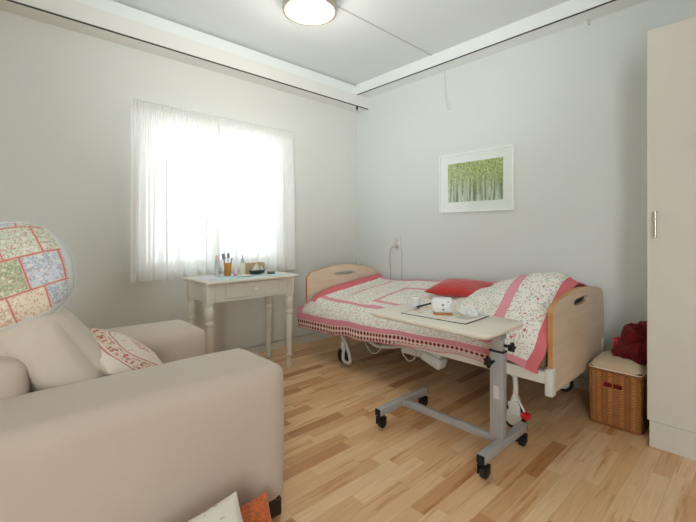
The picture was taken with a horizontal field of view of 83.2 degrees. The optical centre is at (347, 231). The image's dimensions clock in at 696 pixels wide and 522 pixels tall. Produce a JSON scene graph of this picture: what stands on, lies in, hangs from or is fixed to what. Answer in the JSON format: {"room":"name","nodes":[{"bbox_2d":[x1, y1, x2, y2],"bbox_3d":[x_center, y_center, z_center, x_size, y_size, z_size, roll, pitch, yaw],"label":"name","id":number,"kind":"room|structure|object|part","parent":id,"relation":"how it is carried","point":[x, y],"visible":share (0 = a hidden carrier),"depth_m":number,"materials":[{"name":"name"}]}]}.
{"room":"care facility","nodes":[
{"label":"care facility","id":0,"kind":"room"},
{"bbox_2d":[0,10,356,352],"bbox_3d":[-1.673,-0.230,2.857,4.900,2.660,0.150,0,0,-43],"label":"wall","id":1,"kind":"structure","parent":0,"point":[65,94],"depth_m":2.78,"materials":[{"name":"paint"}]},
{"bbox_2d":[0,0,367,111],"bbox_3d":[-1.561,-1.423,2.736,4.700,0.275,0.180,0,0,-43],"label":"ceiling beam","id":2,"kind":"structure","parent":1,"relation":"attached to","point":[109,20],"depth_m":2.94,"materials":[{"name":"white paint"}]},
{"bbox_2d":[218,131,220,270],"bbox_3d":[-1.120,-0.265,3.349,1.280,1.190,0.142,0,0,-43],"label":"window","id":3,"kind":"structure","parent":1,"relation":"in","point":[219,193],"depth_m":3.35,"materials":[{"name":"white glass"}]},
{"bbox_2d":[244,331,336,353],"bbox_3d":[-1.617,1.065,2.797,4.700,0.070,0.016,0,0,-43],"label":"baseboard","id":4,"kind":"structure","parent":1,"relation":"attached to","point":[262,348],"depth_m":3.79,"materials":[{"name":"paint"}]},
{"bbox_3d":[-1.037,-0.907,3.263,1.405,0.045,0.011,0,0,-43],"label":"rail","id":5,"kind":"object","parent":1,"relation":"attached to","visible":0},
{"bbox_2d":[131,99,218,282],"bbox_3d":[-1.304,-0.289,2.998,0.656,1.302,0.084,0,0,-43],"label":"curtain","id":6,"kind":"object","parent":5,"relation":"hanging from","point":[175,204],"visible":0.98,"depth_m":2.98,"materials":[{"name":"white fabric"}]},
{"bbox_2d":[220,118,295,273],"bbox_3d":[-0.784,-0.289,3.480,0.747,1.302,0.083,0,0,-43],"label":"curtain","id":7,"kind":"object","parent":5,"relation":"hanging from","point":[257,179],"visible":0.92,"depth_m":3.47,"materials":[{"name":"white fabric"}]},
{"bbox_2d":[113,0,569,85],"bbox_3d":[-0.042,-1.610,1.097,4.900,0.100,4.950,0,0,-43],"label":"ceiling","id":8,"kind":"structure","parent":0,"point":[349,49],"depth_m":3.00,"materials":[{"name":"paint"}]},
{"bbox_2d":[282,0,336,25],"bbox_3d":[-0.259,-1.522,2.655,0.368,0.075,0.368,0,0,-43],"label":"ceiling lamp","id":9,"kind":"object","parent":8,"relation":"attached to","point":[302,12],"visible":1,"depth_m":2.67,"materials":[{"name":"white glass"}]},
{"bbox_2d":[337,5,431,55],"bbox_3d":[-0.923,-1.558,1.923,4.530,0.004,0.012,0,0,-43],"label":"trim","id":10,"kind":"structure","parent":8,"relation":"attached to","point":[337,5],"depth_m":3.02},
{"bbox_2d":[256,334,695,521],"bbox_3d":[-0.042,1.140,1.097,4.900,0.080,4.950,0,0,-43],"label":"floor","id":11,"kind":"structure","parent":0,"point":[339,465],"depth_m":1.94,"materials":[{"name":"brown wood"}]},
{"bbox_2d":[0,307,283,521],"bbox_3d":[-1.063,0.677,1.542,1.265,0.847,1.184,0,0,-43],"label":"sofa","id":12,"kind":"object","parent":11,"relation":"on","point":[169,441],"visible":0.92,"depth_m":1.25,"materials":[{"name":"beige fabric"}]},
{"bbox_3d":[-1.357,0.718,1.292,0.476,0.669,0.571,0,0,-43],"label":"backrest","id":13,"kind":"part","parent":12,"relation":"part of","materials":[{"name":"beige fabric"}]},
{"bbox_2d":[0,221,76,332],"bbox_3d":[-1.159,0.152,1.325,0.391,0.378,0.238,0,0,-43],"label":"cushion","id":14,"kind":"object","parent":12,"relation":"on","point":[38,275],"visible":0.99,"depth_m":1.30,"materials":[{"name":"multicoloured fabric"}]},
{"bbox_2d":[0,307,104,392],"bbox_3d":[-1.119,0.468,1.484,0.352,0.429,0.494,0,0,-43],"label":"cushion","id":15,"kind":"object","parent":12,"relation":"on","point":[53,350],"depth_m":1.29,"materials":[{"name":"beige fabric"}]},
{"bbox_2d":[87,327,162,375],"bbox_3d":[-0.923,0.543,1.644,0.322,0.340,0.424,0,0,20],"label":"cushion","id":16,"kind":"object","parent":12,"relation":"on","point":[121,353],"visible":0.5,"depth_m":1.54,"materials":[{"name":"beige fabric"}]},
{"bbox_3d":[-1.272,0.778,1.876,1.110,0.547,0.386,0,0,-43],"label":"arm","id":17,"kind":"part","parent":12,"relation":"part of"},
{"bbox_2d":[187,492,242,521],"bbox_3d":[-0.433,0.958,1.041,0.422,0.272,0.266,0,0,-31],"label":"cushion","id":18,"kind":"object","parent":11,"relation":"on","point":[228,509],"visible":1,"depth_m":1.17,"materials":[{"name":"white fabric"}]},
{"bbox_2d":[183,270,298,367],"bbox_3d":[-0.823,0.722,3.069,0.765,0.757,0.435,0,0,-43],"label":"table","id":19,"kind":"object","parent":11,"relation":"on","point":[209,292],"visible":0.8,"depth_m":2.94,"materials":[{"name":"beige paint"}]},
{"bbox_3d":[-1.178,0.733,2.962,0.070,0.735,0.070,0,0,-43],"label":"leg","id":20,"kind":"part","parent":19,"relation":"part of","materials":[{"name":"beige paint"}]},
{"bbox_3d":[-0.967,0.733,2.735,0.070,0.735,0.070,0,0,-43],"label":"leg","id":21,"kind":"part","parent":19,"relation":"part of","materials":[{"name":"beige paint"}]},
{"bbox_2d":[199,271,290,280],"bbox_3d":[-0.806,0.342,3.047,0.630,0.002,0.350,0,0,-43],"label":"mat","id":22,"kind":"object","parent":19,"relation":"on","point":[232,277],"visible":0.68,"depth_m":2.98,"materials":[{"name":"blue fabric"}]},
{"bbox_2d":[193,276,221,279],"bbox_3d":[-1.043,0.341,2.876,0.150,0.001,0.200,0,0,-43],"label":"paper sheet","id":23,"kind":"object","parent":22,"relation":"on","point":[205,277],"visible":1,"depth_m":2.85,"materials":[{"name":"white paper"}]},
{"bbox_2d":[215,255,218,276],"bbox_3d":[-0.989,0.260,2.960,0.034,0.163,0.034,0,0,-43],"label":"lotion bottle","id":24,"kind":"object","parent":22,"relation":"on","point":[216,256],"visible":0.98,"depth_m":2.95,"materials":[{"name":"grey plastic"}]},
{"bbox_2d":[224,263,231,275],"bbox_3d":[-0.930,0.292,3.029,0.060,0.098,0.060,0,0,-43],"label":"tumbler","id":25,"kind":"object","parent":22,"relation":"on","point":[227,266],"visible":0.97,"depth_m":3.00,"materials":[{"name":"orange plastic"}]},
{"bbox_2d":[234,266,236,275],"bbox_3d":[-0.869,0.302,3.030,0.027,0.077,0.027,0,0,-43],"label":"tube","id":26,"kind":"object","parent":22,"relation":"on","point":[235,267],"visible":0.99,"depth_m":3.02,"materials":[{"name":"white plastic"}]},
{"bbox_2d":[239,254,245,274],"bbox_3d":[-0.832,0.260,3.092,0.048,0.162,0.048,0,0,-43],"label":"spray bottle","id":27,"kind":"object","parent":22,"relation":"on","point":[242,266],"visible":0.91,"depth_m":3.08,"materials":[{"name":"beige plastic"}]},
{"bbox_2d":[245,260,263,273],"bbox_3d":[-0.778,0.286,3.204,0.170,0.109,0.080,0,0,-43],"label":"tissue box","id":28,"kind":"object","parent":22,"relation":"on","point":[249,266],"visible":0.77,"depth_m":3.16,"materials":[{"name":"beige cardboard"}]},
{"bbox_2d":[249,262,264,273],"bbox_3d":[-0.721,0.290,3.113,0.145,0.098,0.044,0,0,-43],"label":"boat","id":29,"kind":"object","parent":22,"relation":"on","point":[256,269],"visible":1,"depth_m":3.11,"materials":[{"name":"green paint"}]},
{"bbox_3d":[-0.812,0.428,3.076,0.454,0.107,0.310,0,0,-43],"label":"drawer","id":30,"kind":"part","parent":19,"relation":"part of","materials":[{"name":"beige paint"}]},
{"bbox_3d":[-0.690,0.733,3.415,0.070,0.735,0.070,0,0,-43],"label":"leg","id":31,"kind":"part","parent":19,"relation":"part of","materials":[{"name":"beige paint"}]},
{"bbox_3d":[-0.479,0.733,3.187,0.070,0.735,0.070,0,0,-43],"label":"leg","id":32,"kind":"part","parent":19,"relation":"part of","materials":[{"name":"beige paint"}]},
{"bbox_2d":[240,491,271,521],"bbox_3d":[-0.331,1.020,1.292,0.210,0.187,0.137,0,0,-34],"label":"cushion","id":33,"kind":"object","parent":11,"relation":"on","point":[256,510],"visible":0.73,"depth_m":1.34,"materials":[{"name":"fabric"}]},
{"bbox_2d":[370,303,527,478],"bbox_3d":[0.519,0.784,2.144,0.474,0.632,0.809,0,0,-43],"label":"table","id":34,"kind":"object","parent":11,"relation":"on","point":[494,328],"visible":0.99,"depth_m":1.93,"materials":[{"name":"beige laminate"}]},
{"bbox_2d":[410,296,420,308],"bbox_3d":[0.416,0.433,2.412,0.063,0.069,0.063,0,0,-43],"label":"beaker","id":35,"kind":"object","parent":34,"relation":"on","point":[415,300],"visible":0.88,"depth_m":2.39,"materials":[{"name":"ceramic"}]},
{"bbox_3d":[0.416,0.405,2.412,0.063,0.013,0.063,0,0,-43],"label":"lid","id":36,"kind":"part","parent":35,"relation":"part of","materials":[{"name":"white plastic"}]},
{"bbox_2d":[413,303,430,307],"bbox_3d":[0.465,0.439,2.358,0.146,0.049,0.011,0,0,7],"label":"pen","id":37,"kind":"object","parent":34,"relation":"on","point":[427,303],"visible":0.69,"depth_m":2.36,"materials":[{"name":"black plastic"}]},
{"bbox_2d":[402,306,488,324],"bbox_3d":[0.541,0.466,2.207,0.403,0.003,0.270,0,0,44],"label":"placemat","id":38,"kind":"object","parent":34,"relation":"on","point":[427,312],"visible":0.82,"depth_m":2.15,"materials":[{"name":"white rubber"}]},
{"bbox_2d":[431,297,453,314],"bbox_3d":[0.535,0.418,2.217,0.124,0.094,0.070,0,0,10],"label":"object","id":39,"kind":"object","parent":38,"relation":"on","point":[439,305],"visible":1,"depth_m":2.19,"materials":[{"name":"plastic"}]},
{"bbox_2d":[456,311,473,316],"bbox_3d":[0.642,0.453,2.151,0.098,0.023,0.050,0,0,19],"label":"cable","id":40,"kind":"object","parent":38,"relation":"on","point":[463,315],"visible":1,"depth_m":2.16,"materials":[{"name":"plastic"}]},
{"bbox_2d":[455,316,475,319],"bbox_3d":[0.641,0.464,2.126,0.100,0.002,0.070,0,0,-43],"label":"card","id":41,"kind":"object","parent":38,"relation":"on","point":[460,317],"visible":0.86,"depth_m":2.11,"materials":[{"name":"white paper"}]},
{"bbox_2d":[455,306,483,316],"bbox_3d":[0.684,0.442,2.213,0.103,0.045,0.144,0,0,-43],"label":"tissue","id":42,"kind":"object","parent":38,"relation":"on","point":[470,310],"visible":0.98,"depth_m":2.18,"materials":[{"name":"white paper"}]},
{"bbox_3d":[0.682,0.625,1.877,0.050,0.050,0.048,0,0,-26],"label":"clamp knob","id":43,"kind":"part","parent":34,"relation":"part of","materials":[{"name":"black plastic"}]},
{"bbox_3d":[0.726,0.795,1.895,0.040,0.440,0.068,0,0,-43],"label":"post","id":44,"kind":"part","parent":34,"relation":"part of","materials":[{"name":"grey metal"}]},
{"bbox_3d":[0.726,0.550,1.895,0.030,0.059,0.056,0,0,-43],"label":"post","id":45,"kind":"part","parent":34,"relation":"part of","materials":[{"name":"grey metal"}]},
{"bbox_3d":[0.764,0.545,1.857,0.044,0.046,0.050,0,0,-32],"label":"clamp knob","id":46,"kind":"part","parent":34,"relation":"part of","materials":[{"name":"black plastic"}]},
{"bbox_2d":[306,264,604,426],"bbox_3d":[0.653,0.708,3.056,0.927,0.784,2.102,0,0,-43],"label":"bed","id":47,"kind":"object","parent":11,"relation":"on","point":[575,332],"visible":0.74,"depth_m":2.29,"materials":[{"name":"brown wood"}]},
{"bbox_3d":[-0.043,0.574,3.809,0.895,0.513,0.022,0,0,-43],"label":"footboard","id":48,"kind":"part","parent":47,"relation":"part of","materials":[{"name":"brown wood"}]},
{"bbox_3d":[0.531,0.885,2.804,0.100,0.110,0.366,0,0,-43],"label":"drive motor","id":49,"kind":"part","parent":47,"relation":"part of","materials":[{"name":"white plastic"}]},
{"bbox_2d":[297,272,597,373],"bbox_3d":[0.605,0.558,3.087,0.965,0.606,2.134,0,0,-43],"label":"bedspread","id":50,"kind":"object","parent":47,"relation":"on","point":[344,309],"visible":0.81,"depth_m":2.60,"materials":[{"name":"fabric"}]},
{"bbox_2d":[424,279,493,296],"bbox_3d":[0.871,0.438,3.069,0.421,0.122,0.397,0,0,37],"label":"cushion","id":51,"kind":"object","parent":50,"relation":"on","point":[448,287],"visible":0.84,"depth_m":2.97,"materials":[{"name":"red fabric"}]},
{"bbox_3d":[0.340,0.753,2.760,0.030,0.063,2.010,0,0,-43],"label":"rail","id":52,"kind":"part","parent":47,"relation":"part of","materials":[{"name":"white metal"}]},
{"bbox_3d":[0.809,0.841,2.320,0.028,0.178,0.395,0,0,-43],"label":"castor leg","id":53,"kind":"part","parent":47,"relation":"part of","materials":[{"name":"white metal"}]},
{"bbox_3d":[0.943,0.946,2.143,0.012,0.079,0.060,0,0,-38],"label":"brake rod","id":54,"kind":"part","parent":47,"relation":"part of","materials":[{"name":"white plastic"}]},
{"bbox_3d":[0.668,0.677,3.071,0.875,0.105,2.000,0,0,-43],"label":"mattress","id":55,"kind":"part","parent":47,"relation":"part of","materials":[{"name":"white fabric"}]},
{"bbox_3d":[1.362,0.579,2.308,0.895,0.502,0.022,0,0,-43],"label":"headboard","id":56,"kind":"part","parent":47,"relation":"part of","materials":[{"name":"brown wood"}]},
{"bbox_2d":[588,350,649,434],"bbox_3d":[1.602,0.911,2.299,0.331,0.377,0.274,0,0,-43],"label":"wicker basket","id":57,"kind":"object","parent":11,"relation":"on","point":[625,409],"visible":0.88,"depth_m":2.18,"materials":[{"name":"brown wicker"}]},
{"bbox_3d":[1.602,0.754,2.299,0.310,0.063,0.255,0,0,-43],"label":"cloth lid","id":58,"kind":"part","parent":57,"relation":"part of","materials":[{"name":"beige fabric"}]},
{"bbox_2d":[603,374,642,389],"bbox_3d":[1.604,0.950,2.301,0.250,0.260,0.198,0,0,-43],"label":"laundry","id":59,"kind":"object","parent":57,"relation":"in","point":[604,383],"visible":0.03,"depth_m":2.23,"materials":[{"name":"fabric"}]},
{"bbox_2d":[611,321,646,364],"bbox_3d":[1.667,0.635,2.300,0.260,0.233,0.211,0,0,-43],"label":"blanket","id":60,"kind":"object","parent":57,"relation":"on","point":[632,343],"visible":0.87,"depth_m":2.24,"materials":[{"name":"red fabric"}]},
{"bbox_2d":[647,17,695,460],"bbox_3d":[2.070,0.031,1.833,0.563,2.138,0.998,0,0,-43],"label":"wardrobe","id":61,"kind":"object","parent":11,"relation":"on","point":[671,49],"visible":1,"depth_m":1.96,"materials":[{"name":"white laminate"}]},
{"bbox_3d":[1.563,-0.037,1.992,0.036,0.137,0.013,0,0,-43],"label":"handle","id":62,"kind":"part","parent":61,"relation":"part of","materials":[{"name":"metal"}]},
{"bbox_2d":[357,0,695,377],"bbox_3d":[1.769,-0.230,2.674,0.100,2.660,4.800,0,0,-43],"label":"wall","id":63,"kind":"structure","parent":0,"point":[571,102],"depth_m":2.99,"materials":[{"name":"paint"}]},
{"bbox_2d":[389,244,397,278],"bbox_3d":[0.454,0.334,3.962,0.050,0.412,0.102,0,0,-43],"label":"power cable","id":64,"kind":"object","parent":63,"relation":"attached to","point":[395,245],"visible":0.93,"depth_m":3.99,"materials":[{"name":"grey plastic"}]},
{"bbox_3d":[0.442,0.342,3.963,0.027,0.397,0.088,0,0,-27],"label":"cord","id":65,"kind":"part","parent":64,"relation":"part of","materials":[{"name":"white plastic"}]},
{"bbox_2d":[394,237,400,248],"bbox_3d":[0.500,0.115,3.959,0.014,0.120,0.080,0,0,-43],"label":"wall socket","id":66,"kind":"object","parent":63,"relation":"attached to","point":[397,240],"visible":0.97,"depth_m":3.94,"materials":[{"name":"white plastic"}]},
{"bbox_2d":[400,249,401,279],"bbox_3d":[0.532,0.595,3.921,0.019,0.840,0.010,0,0,-43],"label":"cable conduit","id":67,"kind":"object","parent":63,"relation":"attached to","point":[400,249],"visible":0.36,"depth_m":3.92,"materials":[{"name":"white plastic"}]},
{"bbox_2d":[437,69,449,110],"bbox_3d":[0.854,-1.277,3.528,0.122,0.374,0.047,0,0,-4],"label":"pull cord","id":68,"kind":"object","parent":63,"relation":"hanging from","point":[437,69],"visible":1,"depth_m":3.53,"materials":[{"name":"grey plastic"}]},
{"bbox_2d":[439,144,514,212],"bbox_3d":[1.073,-0.428,3.329,0.030,0.513,0.681,0,0,-43],"label":"framed picture","id":69,"kind":"object","parent":63,"relation":"attached to","point":[483,179],"visible":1,"depth_m":3.30,"materials":[{"name":"white paper"}]},
{"bbox_2d":[448,157,502,202],"bbox_3d":[1.069,-0.430,3.327,0.003,0.340,0.510,0,0,-43],"label":"print","id":70,"kind":"object","parent":69,"relation":"attached to","point":[480,179],"depth_m":3.31},
{"bbox_2d":[356,0,647,97],"bbox_3d":[1.692,-1.505,2.558,0.171,0.110,4.534,0,0,-43],"label":"ceiling beam","id":71,"kind":"structure","parent":63,"relation":"attached to","point":[571,13],"depth_m":3.05,"materials":[{"name":"paint"}]},
{"bbox_2d":[538,368,588,390],"bbox_3d":[1.024,1.058,3.391,0.018,0.085,2.704,0,0,-43],"label":"baseboard","id":72,"kind":"structure","parent":63,"relation":"attached to","point":[580,382],"depth_m":2.73,"materials":[{"name":"paint"}]}
]}

